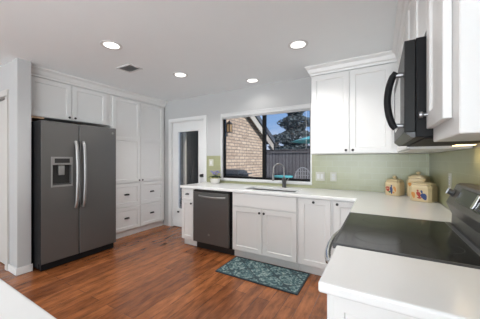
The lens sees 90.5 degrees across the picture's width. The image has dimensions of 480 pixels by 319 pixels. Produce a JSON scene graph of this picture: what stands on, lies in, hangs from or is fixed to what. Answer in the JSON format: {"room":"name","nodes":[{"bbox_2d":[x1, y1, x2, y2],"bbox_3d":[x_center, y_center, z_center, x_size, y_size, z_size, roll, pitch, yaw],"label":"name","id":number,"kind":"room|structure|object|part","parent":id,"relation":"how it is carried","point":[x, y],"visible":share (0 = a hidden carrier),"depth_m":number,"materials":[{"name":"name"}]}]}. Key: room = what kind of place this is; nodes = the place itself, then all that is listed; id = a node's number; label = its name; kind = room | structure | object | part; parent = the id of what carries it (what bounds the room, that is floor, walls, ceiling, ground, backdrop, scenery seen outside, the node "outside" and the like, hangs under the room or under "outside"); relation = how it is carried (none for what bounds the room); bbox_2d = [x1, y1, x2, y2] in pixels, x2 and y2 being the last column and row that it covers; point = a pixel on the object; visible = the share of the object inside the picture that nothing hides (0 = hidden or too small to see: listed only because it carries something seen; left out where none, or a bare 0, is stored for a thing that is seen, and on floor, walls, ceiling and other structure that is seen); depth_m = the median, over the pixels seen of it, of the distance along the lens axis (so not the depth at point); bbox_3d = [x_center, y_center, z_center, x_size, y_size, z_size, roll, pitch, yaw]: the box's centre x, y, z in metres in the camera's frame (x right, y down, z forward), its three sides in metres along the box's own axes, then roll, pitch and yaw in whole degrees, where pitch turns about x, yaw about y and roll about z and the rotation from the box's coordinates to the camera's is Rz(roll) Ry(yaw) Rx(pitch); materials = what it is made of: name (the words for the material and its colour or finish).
{"room":"kitchen","nodes":[
{"label":"kitchen","id":0,"kind":"room"},
{"bbox_2d":[0,58,30,267],"bbox_3d":[-3.379,0.080,3.265,2.070,2.460,0.125,0,0,30],"label":"wall","id":1,"kind":"structure","parent":0,"point":[15,76],"depth_m":2.74,"materials":[{"name":"paint"}]},
{"bbox_2d":[0,89,8,270],"bbox_3d":[-3.131,0.239,3.071,0.983,2.139,0.085,0,0,30],"label":"door","id":2,"kind":"structure","parent":1,"relation":"in","point":[4,105],"depth_m":2.95,"materials":[{"name":"beige paint"}]},
{"bbox_2d":[8,264,15,275],"bbox_3d":[-2.622,1.267,2.742,0.236,0.084,0.013,0,0,30],"label":"baseboard","id":3,"kind":"structure","parent":1,"relation":"attached to","point":[11,268],"depth_m":2.73,"materials":[{"name":"paint"}]},
{"bbox_2d":[16,264,32,275],"bbox_3d":[-2.479,1.267,2.739,0.014,0.084,0.152,0,0,30],"label":"baseboard","id":4,"kind":"structure","parent":1,"relation":"attached to","point":[24,269],"depth_m":2.73,"materials":[{"name":"paint"}]},
{"bbox_2d":[0,225,326,318],"bbox_3d":[-3.318,1.340,-0.743,6.220,0.060,11.570,0,0,30],"label":"floor","id":5,"kind":"structure","parent":0,"point":[152,273],"depth_m":2.42,"materials":[{"name":"brown wood"}]},
{"bbox_2d":[31,120,115,270],"bbox_3d":[-2.345,0.421,3.286,0.834,1.753,0.908,0,0,30],"label":"refrigerator","id":6,"kind":"object","parent":5,"relation":"on","point":[73,166],"visible":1,"depth_m":3.00,"materials":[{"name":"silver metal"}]},
{"bbox_3d":[-2.211,0.380,2.916,0.070,1.670,0.405,0,0,30],"label":"door","id":7,"kind":"part","parent":6,"relation":"part of","materials":[{"name":"silver metal"}]},
{"bbox_3d":[-2.070,0.190,3.019,0.088,0.857,0.038,0,0,30],"label":"handle","id":8,"kind":"part","parent":6,"relation":"part of","materials":[{"name":"metal"}]},
{"bbox_3d":[-2.024,0.190,3.096,0.088,0.857,0.038,0,0,30],"label":"handle","id":9,"kind":"part","parent":6,"relation":"part of","materials":[{"name":"metal"}]},
{"bbox_3d":[-1.980,0.380,3.312,0.070,1.670,0.495,0,0,30],"label":"door","id":10,"kind":"part","parent":6,"relation":"part of","materials":[{"name":"silver metal"}]},
{"bbox_2d":[105,95,163,238],"bbox_3d":[-2.058,0.137,4.433,0.723,2.344,1.093,0,0,30],"label":"pantry cabinet","id":11,"kind":"object","parent":5,"relation":"on","point":[139,126],"visible":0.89,"depth_m":4.22,"materials":[{"name":"paint"}]},
{"bbox_3d":[-1.916,-0.315,4.034,0.020,1.420,0.508,0,0,30],"label":"door","id":12,"kind":"part","parent":11,"relation":"part of","materials":[{"name":"paint"}]},
{"bbox_3d":[-1.916,1.002,4.034,0.020,0.385,0.508,0,0,30],"label":"drawer","id":13,"kind":"part","parent":11,"relation":"part of","materials":[{"name":"paint"}]},
{"bbox_3d":[-1.916,0.603,4.034,0.020,0.385,0.508,0,0,30],"label":"drawer","id":14,"kind":"part","parent":11,"relation":"part of","materials":[{"name":"paint"}]},
{"bbox_3d":[-1.655,1.002,4.481,0.020,0.385,0.512,0,0,30],"label":"drawer","id":15,"kind":"part","parent":11,"relation":"part of","materials":[{"name":"paint"}]},
{"bbox_3d":[-1.655,0.603,4.481,0.020,0.385,0.512,0,0,30],"label":"drawer","id":16,"kind":"part","parent":11,"relation":"part of","materials":[{"name":"paint"}]},
{"bbox_3d":[-1.655,-0.315,4.481,0.020,1.420,0.512,0,0,30],"label":"door","id":17,"kind":"part","parent":11,"relation":"part of","materials":[{"name":"paint"}]},
{"bbox_2d":[182,188,196,245],"bbox_3d":[-0.639,0.871,3.855,0.250,0.877,0.668,0,0,30],"label":"base cabinet","id":18,"kind":"object","parent":5,"relation":"on","point":[187,193],"visible":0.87,"depth_m":3.60,"materials":[{"name":"paint"}]},
{"bbox_3d":[-0.790,0.905,3.600,0.227,0.580,0.020,0,0,30],"label":"door","id":19,"kind":"part","parent":18,"relation":"part of","materials":[{"name":"paint"}]},
{"bbox_3d":[-0.790,0.525,3.600,0.227,0.160,0.020,0,0,30],"label":"drawer","id":20,"kind":"part","parent":18,"relation":"part of","materials":[{"name":"paint"}]},
{"bbox_2d":[193,189,234,254],"bbox_3d":[-0.267,0.873,3.583,0.652,0.870,0.683,0,0,30],"label":"dishwasher","id":21,"kind":"object","parent":5,"relation":"on","point":[212,209],"visible":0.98,"depth_m":3.33,"materials":[{"name":"silver metal"}]},
{"bbox_3d":[-0.405,0.525,3.307,0.471,0.034,0.067,0,0,30],"label":"handle","id":22,"kind":"part","parent":21,"relation":"part of","materials":[{"name":"metal"}]},
{"bbox_2d":[215,256,309,294],"bbox_3d":[0.253,1.304,2.746,0.975,0.011,0.485,0,0,30],"label":"rug","id":23,"kind":"object","parent":5,"relation":"on","point":[291,281],"visible":1,"depth_m":2.69,"materials":[{"name":"teal fabric"}]},
{"bbox_2d":[233,192,298,270],"bbox_3d":[0.429,0.871,3.231,0.893,0.877,0.668,0,0,30],"label":"base cabinet","id":24,"kind":"object","parent":5,"relation":"on","point":[265,227],"visible":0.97,"depth_m":2.94,"materials":[{"name":"paint"}]},
{"bbox_3d":[0.090,0.910,3.086,0.430,0.570,0.020,0,0,30],"label":"door","id":25,"kind":"part","parent":24,"relation":"part of","materials":[{"name":"paint"}]},
{"bbox_3d":[0.280,0.527,2.975,0.869,0.165,0.020,0,0,30],"label":"false drawer","id":26,"kind":"part","parent":24,"relation":"part of","materials":[{"name":"paint"}]},
{"bbox_3d":[0.469,0.910,2.865,0.431,0.570,0.020,0,0,30],"label":"door","id":27,"kind":"part","parent":24,"relation":"part of","materials":[{"name":"paint"}]},
{"bbox_2d":[298,197,332,275],"bbox_3d":[0.980,0.871,2.909,0.379,0.877,0.668,0,0,30],"label":"base cabinet","id":28,"kind":"object","parent":5,"relation":"on","point":[315,216],"visible":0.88,"depth_m":2.66,"materials":[{"name":"paint"}]},
{"bbox_2d":[333,200,354,251],"bbox_3d":[1.354,0.871,2.270,0.908,0.877,1.390,0,0,30],"label":"base cabinet","id":29,"kind":"object","parent":5,"relation":"on","point":[341,209],"visible":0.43,"depth_m":2.51,"materials":[{"name":"paint"}]},
{"bbox_2d":[180,182,451,221],"bbox_3d":[0.404,0.414,2.825,3.112,0.036,1.392,0,0,30],"label":"countertop","id":30,"kind":"structure","parent":29,"relation":"on","point":[375,203],"depth_m":2.45,"materials":[{"name":"white stone"}]},
{"bbox_2d":[210,171,220,183],"bbox_3d":[-0.401,0.290,3.914,0.202,0.211,0.205,0,0,30],"label":"potted flowers","id":31,"kind":"object","parent":30,"relation":"on","point":[214,179],"visible":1,"depth_m":3.85,"materials":[{"name":"white ceramic"}]},
{"bbox_3d":[-0.408,0.351,3.910,0.160,0.089,0.159,0,0,30],"label":"pot","id":32,"kind":"part","parent":31,"relation":"part of","materials":[{"name":"white ceramic"}]},
{"bbox_2d":[255,189,296,191],"bbox_3d":[0.440,0.534,3.200,0.740,0.202,0.380,0,0,30],"label":"sink","id":33,"kind":"object","parent":30,"relation":"in","point":[255,189],"visible":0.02,"depth_m":3.36,"materials":[{"name":"metal"}]},
{"bbox_2d":[272,163,289,187],"bbox_3d":[0.578,0.223,3.375,0.243,0.346,0.094,0,0,11],"label":"faucet","id":34,"kind":"object","parent":30,"relation":"on","point":[284,180],"visible":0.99,"depth_m":3.36,"materials":[{"name":"grey metal"}]},
{"bbox_3d":[0.547,0.155,3.373,0.179,0.210,0.022,0,0,-7],"label":"spout","id":35,"kind":"part","parent":34,"relation":"part of","materials":[{"name":"metal"}]},
{"bbox_2d":[385,176,404,195],"bbox_3d":[1.717,0.287,2.643,0.155,0.216,0.152,0,0,-32],"label":"canister","id":36,"kind":"object","parent":30,"relation":"on","point":[393,187],"visible":1,"depth_m":2.59,"materials":[{"name":"beige ceramic"}]},
{"bbox_3d":[1.719,0.227,2.644,0.135,0.027,0.135,0,0,-32],"label":"lid","id":37,"kind":"part","parent":36,"relation":"part of","materials":[{"name":"beige ceramic"}]},
{"bbox_2d":[407,172,430,196],"bbox_3d":[1.905,0.262,2.540,0.177,0.266,0.175,0,0,-32],"label":"canister","id":38,"kind":"object","parent":30,"relation":"on","point":[413,178],"visible":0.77,"depth_m":2.52,"materials":[{"name":"beige ceramic"}]},
{"bbox_3d":[1.906,0.181,2.540,0.156,0.035,0.156,0,0,-32],"label":"lid","id":39,"kind":"part","parent":38,"relation":"part of","materials":[{"name":"beige ceramic"}]},
{"bbox_2d":[410,178,437,202],"bbox_3d":[1.754,0.287,2.274,0.181,0.216,0.178,0,0,-32],"label":"canister","id":40,"kind":"object","parent":30,"relation":"on","point":[423,191],"visible":1,"depth_m":2.22,"materials":[{"name":"beige ceramic"}]},
{"bbox_3d":[1.756,0.227,2.275,0.159,0.027,0.159,0,0,-32],"label":"lid","id":41,"kind":"part","parent":40,"relation":"part of","materials":[{"name":"beige ceramic"}]},
{"bbox_2d":[327,294,417,318],"bbox_3d":[0.636,0.871,0.781,0.666,0.877,0.370,0,0,30],"label":"base cabinet","id":42,"kind":"object","parent":5,"relation":"on","point":[337,307],"visible":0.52,"depth_m":0.73,"materials":[{"name":"paint"}]},
{"bbox_3d":[0.384,0.525,0.935,0.020,0.160,0.338,0,0,30],"label":"drawer","id":43,"kind":"part","parent":42,"relation":"part of","materials":[{"name":"paint"}]},
{"bbox_2d":[318,245,479,318],"bbox_3d":[0.632,0.414,0.776,0.652,0.036,0.388,0,0,30],"label":"countertop","id":44,"kind":"structure","parent":42,"relation":"on","point":[412,287],"depth_m":0.76,"materials":[{"name":"white stone"}]},
{"bbox_2d":[324,183,479,268],"bbox_3d":[0.880,0.712,1.299,0.748,1.136,0.756,0,0,30],"label":"range","id":45,"kind":"object","parent":5,"relation":"on","point":[457,241],"visible":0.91,"depth_m":1.20,"materials":[{"name":"black glass"}]},
{"bbox_3d":[0.593,0.505,1.457,0.094,0.031,0.720,0,0,30],"label":"handle","id":46,"kind":"part","parent":45,"relation":"part of","materials":[{"name":"metal"}]},
{"bbox_2d":[332,212,479,268],"bbox_3d":[0.874,0.405,1.302,0.575,0.026,0.756,0,0,30],"label":"cooktop","id":47,"kind":"object","parent":45,"relation":"in","point":[429,240],"depth_m":1.17,"materials":[{"name":"black glass"}]},
{"bbox_3d":[1.276,0.199,1.437,0.042,0.046,0.048,0,0,30],"label":"knob","id":48,"kind":"part","parent":45,"relation":"part of","materials":[{"name":"grey plastic"}]},
{"bbox_3d":[1.102,0.390,1.169,0.020,0.004,0.731,0,0,30],"label":"trim","id":49,"kind":"part","parent":45,"relation":"part of","materials":[{"name":"grey metal"}]},
{"bbox_3d":[1.152,0.281,1.139,0.115,0.273,0.756,0,0,30],"label":"control panel","id":50,"kind":"part","parent":45,"relation":"part of","materials":[{"name":"silver metal"}]},
{"bbox_3d":[-1.287,0.871,0.741,1.730,0.877,0.580,0,0,30],"label":"base cabinet","id":51,"kind":"object","parent":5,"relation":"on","visible":0},
{"bbox_2d":[0,279,55,318],"bbox_3d":[-1.316,0.414,0.691,1.930,0.036,0.705,0,0,30],"label":"countertop","id":52,"kind":"structure","parent":51,"relation":"on","point":[13,304],"depth_m":0.64,"materials":[{"name":"white stone"}]},
{"bbox_2d":[0,0,397,103],"bbox_3d":[-3.318,-1.180,-0.743,6.220,0.060,11.570,0,0,30],"label":"ceiling","id":53,"kind":"structure","parent":0,"point":[220,45],"depth_m":2.23,"materials":[{"name":"paint"}]},
{"bbox_2d":[100,40,122,49],"bbox_3d":[-1.293,-1.146,2.394,0.200,0.008,0.200,0,0,30],"label":"recessed light","id":54,"kind":"object","parent":53,"relation":"in","point":[112,45],"visible":1,"depth_m":2.39,"materials":[{"name":"paint"}]},
{"bbox_2d":[117,64,141,72],"bbox_3d":[-1.389,-1.144,2.995,0.260,0.012,0.190,0,0,30],"label":"ceiling vent","id":55,"kind":"object","parent":53,"relation":"in","point":[129,68],"visible":1,"depth_m":2.99,"materials":[{"name":"metal"}]},
{"bbox_2d":[173,72,187,77],"bbox_3d":[-0.808,-1.146,3.231,0.200,0.008,0.200,0,0,30],"label":"recessed light","id":56,"kind":"object","parent":53,"relation":"in","point":[176,74],"visible":1,"depth_m":3.21,"materials":[{"name":"paint"}]},
{"bbox_2d":[246,78,258,82],"bbox_3d":[0.182,-1.146,3.465,0.200,0.008,0.200,0,0,30],"label":"recessed light","id":57,"kind":"object","parent":53,"relation":"in","point":[250,80],"visible":1,"depth_m":3.45,"materials":[{"name":"paint"}]},
{"bbox_2d":[288,40,307,49],"bbox_3d":[0.580,-1.146,2.380,0.200,0.008,0.200,0,0,30],"label":"recessed light","id":58,"kind":"object","parent":53,"relation":"in","point":[296,44],"visible":1,"depth_m":2.37,"materials":[{"name":"paint"}]},
{"bbox_2d":[151,62,429,225],"bbox_3d":[-0.429,0.080,4.200,6.220,2.460,0.120,0,0,30],"label":"wall","id":59,"kind":"structure","parent":0,"point":[297,91],"depth_m":4.04,"materials":[{"name":"paint"}]},
{"bbox_2d":[31,64,166,107],"bbox_3d":[-2.017,-1.093,3.803,0.080,0.112,2.165,0,0,30],"label":"trim","id":60,"kind":"structure","parent":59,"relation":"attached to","point":[37,71],"depth_m":3.49,"materials":[{"name":"paint"}]},
{"bbox_2d":[168,115,206,226],"bbox_3d":[-0.974,0.261,4.493,0.939,2.096,0.160,0,0,30],"label":"door","id":61,"kind":"structure","parent":59,"relation":"in","point":[174,128],"depth_m":4.61,"materials":[{"name":"paint"}]},
{"bbox_3d":[-0.978,0.207,4.476,0.565,1.535,0.012,0,0,30],"label":"glazing frame","id":62,"kind":"part","parent":61,"relation":"part of","materials":[{"name":"paint"}]},
{"bbox_2d":[220,103,311,184],"bbox_3d":[0.355,-0.211,3.721,1.548,1.132,0.153,0,0,30],"label":"window","id":63,"kind":"structure","parent":59,"relation":"in","point":[305,107],"depth_m":3.71,"materials":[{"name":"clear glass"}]},
{"bbox_3d":[0.322,0.330,3.664,1.548,0.018,0.022,0,0,30],"label":"sill","id":64,"kind":"part","parent":63,"relation":"part of","materials":[{"name":"paint"}]},
{"bbox_2d":[222,106,309,118],"bbox_3d":[0.344,-0.720,3.698,1.485,0.065,0.027,0,0,30],"label":"raised blind","id":65,"kind":"object","parent":63,"relation":"attached to","point":[287,109],"depth_m":3.65,"materials":[{"name":"white fabric"}]},
{"bbox_2d":[207,154,428,193],"bbox_3d":[0.757,0.164,3.432,3.116,0.460,0.008,0,0,30],"label":"backsplash","id":66,"kind":"structure","parent":59,"relation":"attached to","point":[355,172],"depth_m":2.99,"materials":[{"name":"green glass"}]},
{"bbox_2d":[316,172,324,180],"bbox_3d":[1.087,0.228,3.228,0.118,0.118,0.010,0,0,30],"label":"switch plate","id":67,"kind":"object","parent":59,"relation":"attached to","point":[320,176],"visible":1,"depth_m":3.23,"materials":[{"name":"paint"}]},
{"bbox_2d":[330,172,336,180],"bbox_3d":[1.234,0.228,3.143,0.078,0.118,0.009,0,0,30],"label":"wall outlet","id":68,"kind":"object","parent":59,"relation":"attached to","point":[333,175],"visible":1,"depth_m":3.14,"materials":[{"name":"paint"}]},
{"bbox_2d":[311,62,398,154],"bbox_3d":[1.357,-0.551,2.868,0.911,0.967,0.377,0,0,30],"label":"upper cabinet","id":69,"kind":"object","parent":59,"relation":"attached to","point":[348,114],"visible":0.97,"depth_m":2.73,"materials":[{"name":"paint"}]},
{"bbox_3d":[1.078,-0.550,2.856,0.424,0.949,0.020,0,0,30],"label":"door","id":70,"kind":"part","parent":69,"relation":"part of","materials":[{"name":"paint"}]},
{"bbox_3d":[1.444,-0.550,2.642,0.408,0.949,0.020,0,0,30],"label":"door","id":71,"kind":"part","parent":69,"relation":"part of","materials":[{"name":"paint"}]},
{"bbox_2d":[437,143,479,209],"bbox_3d":[-0.724,0.080,-2.329,0.120,2.460,11.449,0,0,30],"label":"wall","id":72,"kind":"structure","parent":0,"point":[477,145],"depth_m":1.40,"materials":[{"name":"paint"}]},
{"bbox_2d":[305,0,407,76],"bbox_3d":[1.120,-1.093,1.824,0.928,0.112,2.878,0,0,8],"label":"trim","id":73,"kind":"structure","parent":72,"relation":"attached to","point":[390,56],"depth_m":2.61,"materials":[{"name":"paint"}]},
{"bbox_2d":[407,0,426,40],"bbox_3d":[1.058,-0.770,1.193,0.355,0.530,0.764,0,0,30],"label":"upper cabinet","id":74,"kind":"object","parent":72,"relation":"attached to","point":[416,9],"visible":0.16,"depth_m":1.21,"materials":[{"name":"paint"}]},
{"bbox_3d":[1.033,-0.769,1.427,0.020,0.512,0.370,0,0,30],"label":"door","id":75,"kind":"part","parent":74,"relation":"part of","materials":[{"name":"paint"}]},
{"bbox_3d":[0.842,-0.769,1.101,0.020,0.512,0.370,0,0,30],"label":"door","id":76,"kind":"part","parent":74,"relation":"part of","materials":[{"name":"paint"}]},
{"bbox_2d":[384,36,479,146],"bbox_3d":[1.003,-0.285,1.225,0.460,0.410,0.760,0,0,30],"label":"microwave","id":77,"kind":"object","parent":74,"relation":"attached to","point":[410,89],"visible":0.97,"depth_m":0.97,"materials":[{"name":"black metal"}]},
{"bbox_3d":[0.663,-0.255,1.043,0.057,0.258,0.028,0,0,30],"label":"handle","id":78,"kind":"part","parent":77,"relation":"part of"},
{"bbox_3d":[0.687,-0.363,1.029,0.030,0.021,0.022,0,0,30],"label":"handle mount","id":79,"kind":"part","parent":77,"relation":"part of","materials":[{"name":"grey metal"}]},
{"bbox_3d":[0.687,-0.145,1.029,0.030,0.021,0.022,0,0,30],"label":"handle mount","id":80,"kind":"part","parent":77,"relation":"part of","materials":[{"name":"grey metal"}]},
{"bbox_3d":[0.883,-0.299,1.296,0.038,0.375,0.758,0,0,30],"label":"door","id":81,"kind":"part","parent":77,"relation":"part of","materials":[{"name":"black metal"}]},
{"bbox_2d":[397,10,472,153],"bbox_3d":[1.617,-0.551,2.122,0.327,0.967,1.400,0,0,30],"label":"upper cabinet","id":82,"kind":"object","parent":72,"relation":"attached to","point":[401,149],"visible":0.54,"depth_m":1.80,"materials":[{"name":"paint"}]},
{"bbox_3d":[1.511,-0.550,2.246,0.020,0.949,0.477,0,0,30],"label":"door","id":83,"kind":"part","parent":82,"relation":"part of","materials":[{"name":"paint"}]},
{"bbox_3d":[1.262,-0.550,1.818,0.020,0.949,0.497,0,0,30],"label":"door","id":84,"kind":"part","parent":82,"relation":"part of","materials":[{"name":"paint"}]},
{"bbox_2d":[418,0,479,141],"bbox_3d":[0.775,-0.551,0.711,0.357,0.967,0.350,0,0,30],"label":"upper cabinet","id":85,"kind":"object","parent":72,"relation":"attached to","point":[453,26],"visible":1,"depth_m":0.68,"materials":[{"name":"paint"}]},
{"bbox_3d":[0.706,-0.173,0.919,0.028,0.028,0.027,0,0,30],"label":"knob","id":86,"kind":"part","parent":85,"relation":"part of","materials":[{"name":"grey metal"}]},
{"bbox_3d":[0.670,-0.573,0.807,0.022,0.905,0.274,0,0,30],"label":"door","id":87,"kind":"part","parent":85,"relation":"part of","materials":[{"name":"paint"}]},
{"bbox_2d":[448,173,451,188],"bbox_3d":[1.637,0.165,1.858,0.009,0.118,0.078,0,0,30],"label":"wall outlet","id":88,"kind":"object","parent":72,"relation":"attached to","point":[449,174],"visible":0.98,"depth_m":1.83,"materials":[{"name":"paint"}]},
{"bbox_2d":[429,148,479,208],"bbox_3d":[1.451,0.164,1.521,0.008,0.460,2.610,0,0,30],"label":"backsplash","id":89,"kind":"structure","parent":72,"relation":"attached to","point":[464,165],"depth_m":1.78,"materials":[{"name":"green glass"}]},
{"label":"outside","id":90,"kind":"structure","parent":0,"visible":0},
{"bbox_3d":[4.341,1.390,13.374,26.000,0.080,20.525,0,0,30],"label":"ground","id":91,"kind":"structure","parent":90,"visible":0},
{"bbox_2d":[180,116,274,207],"bbox_3d":[-1.558,-0.357,7.987,4.250,3.405,3.920,0,0,30],"label":"neighbouring house wing","id":92,"kind":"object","parent":91,"relation":"on","point":[244,145],"visible":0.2,"depth_m":6.76,"materials":[{"name":"brick"}]},
{"bbox_3d":[-1.474,0.210,6.189,1.210,2.090,0.060,0,0,30],"label":"sliding door","id":93,"kind":"part","parent":92,"relation":"part of","materials":[{"name":"glass"}]},
{"bbox_2d":[190,131,197,183],"bbox_3d":[-1.104,0.225,6.153,0.499,2.030,0.046,0,0,30],"label":"drape","id":94,"kind":"object","parent":92,"relation":"hanging from","point":[193,134],"depth_m":6.19,"materials":[{"name":"grey fabric"}]},
{"bbox_2d":[226,120,232,132],"bbox_3d":[-0.297,-0.854,6.161,0.170,0.312,0.120,0,0,30],"label":"wall lantern","id":95,"kind":"object","parent":92,"relation":"attached to","point":[228,124],"visible":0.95,"depth_m":6.12,"materials":[{"name":"orange glass"}]},
{"bbox_3d":[-0.275,-0.810,6.149,0.086,0.198,0.086,0,0,30],"label":"amber glass","id":96,"kind":"part","parent":95,"relation":"part of","materials":[{"name":"yellow glass"}]},
{"bbox_2d":[226,169,251,176],"bbox_3d":[-0.107,0.784,5.308,0.620,1.128,0.522,0,0,30],"label":"barbecue grill","id":97,"kind":"object","parent":91,"relation":"on","point":[229,172],"visible":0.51,"depth_m":5.17,"materials":[{"name":"metal"}]},
{"bbox_2d":[268,134,280,149],"bbox_3d":[2.433,-0.202,16.494,1.834,3.124,1.796,0,0,30],"label":"tree","id":98,"kind":"object","parent":91,"relation":"on","point":[276,145],"visible":0.27,"depth_m":16.24,"materials":[{"name":"green plant"}]},
{"bbox_2d":[274,175,292,177],"bbox_3d":[1.296,0.919,7.153,0.560,0.862,0.557,0,0,30],"label":"side table","id":99,"kind":"object","parent":91,"relation":"on","point":[275,176],"visible":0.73,"depth_m":6.96,"materials":[{"name":"teal plastic"}]},
{"bbox_2d":[267,149,309,178],"bbox_3d":[4.168,0.440,9.610,12.500,1.800,0.120,0,0,30],"label":"wooden fence","id":100,"kind":"object","parent":91,"relation":"on","point":[292,160],"visible":0.02,"depth_m":10.74,"materials":[{"name":"grey wood"}]},
{"bbox_3d":[4.157,-0.340,9.592,12.500,0.100,0.039,0,0,30],"label":"rail","id":101,"kind":"part","parent":100,"relation":"part of","materials":[{"name":"grey wood"}]},
{"bbox_2d":[271,111,309,149],"bbox_3d":[3.152,-1.307,13.605,3.502,5.326,3.490,0,0,30],"label":"tree","id":102,"kind":"object","parent":91,"relation":"on","point":[293,124],"visible":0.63,"depth_m":13.18,"materials":[{"name":"green plant"}]},
{"bbox_2d":[290,136,309,143],"bbox_3d":[3.037,0.184,8.012,2.446,2.328,2.446,0,0,-6],"label":"patio umbrella","id":103,"kind":"object","parent":91,"relation":"on","point":[306,140],"visible":0.09,"depth_m":8.66,"materials":[{"name":"teal fabric"}]},
{"bbox_2d":[294,167,309,178],"bbox_3d":[1.887,0.792,7.352,0.588,1.116,0.560,0,0,30],"label":"patio chair","id":104,"kind":"object","parent":91,"relation":"on","point":[300,171],"visible":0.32,"depth_m":7.50,"materials":[{"name":"white metal"}]},
{"bbox_3d":[-2.691,0.080,4.195,0.120,2.460,2.169,0,0,30],"label":"wall","id":105,"kind":"structure","parent":0,"visible":0},
{"bbox_2d":[31,76,110,126],"bbox_3d":[-2.603,-0.774,3.501,0.723,0.521,1.056,0,0,30],"label":"upper cabinet","id":106,"kind":"object","parent":105,"relation":"attached to","point":[51,100],"visible":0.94,"depth_m":3.28,"materials":[{"name":"paint"}]},
{"bbox_3d":[-2.461,-0.784,3.101,0.020,0.482,0.472,0,0,30],"label":"door","id":107,"kind":"part","parent":106,"relation":"part of","materials":[{"name":"paint"}]},
{"bbox_3d":[-2.216,-0.784,3.522,0.020,0.482,0.485,0,0,30],"label":"door","id":108,"kind":"part","parent":106,"relation":"part of","materials":[{"name":"paint"}]}
]}

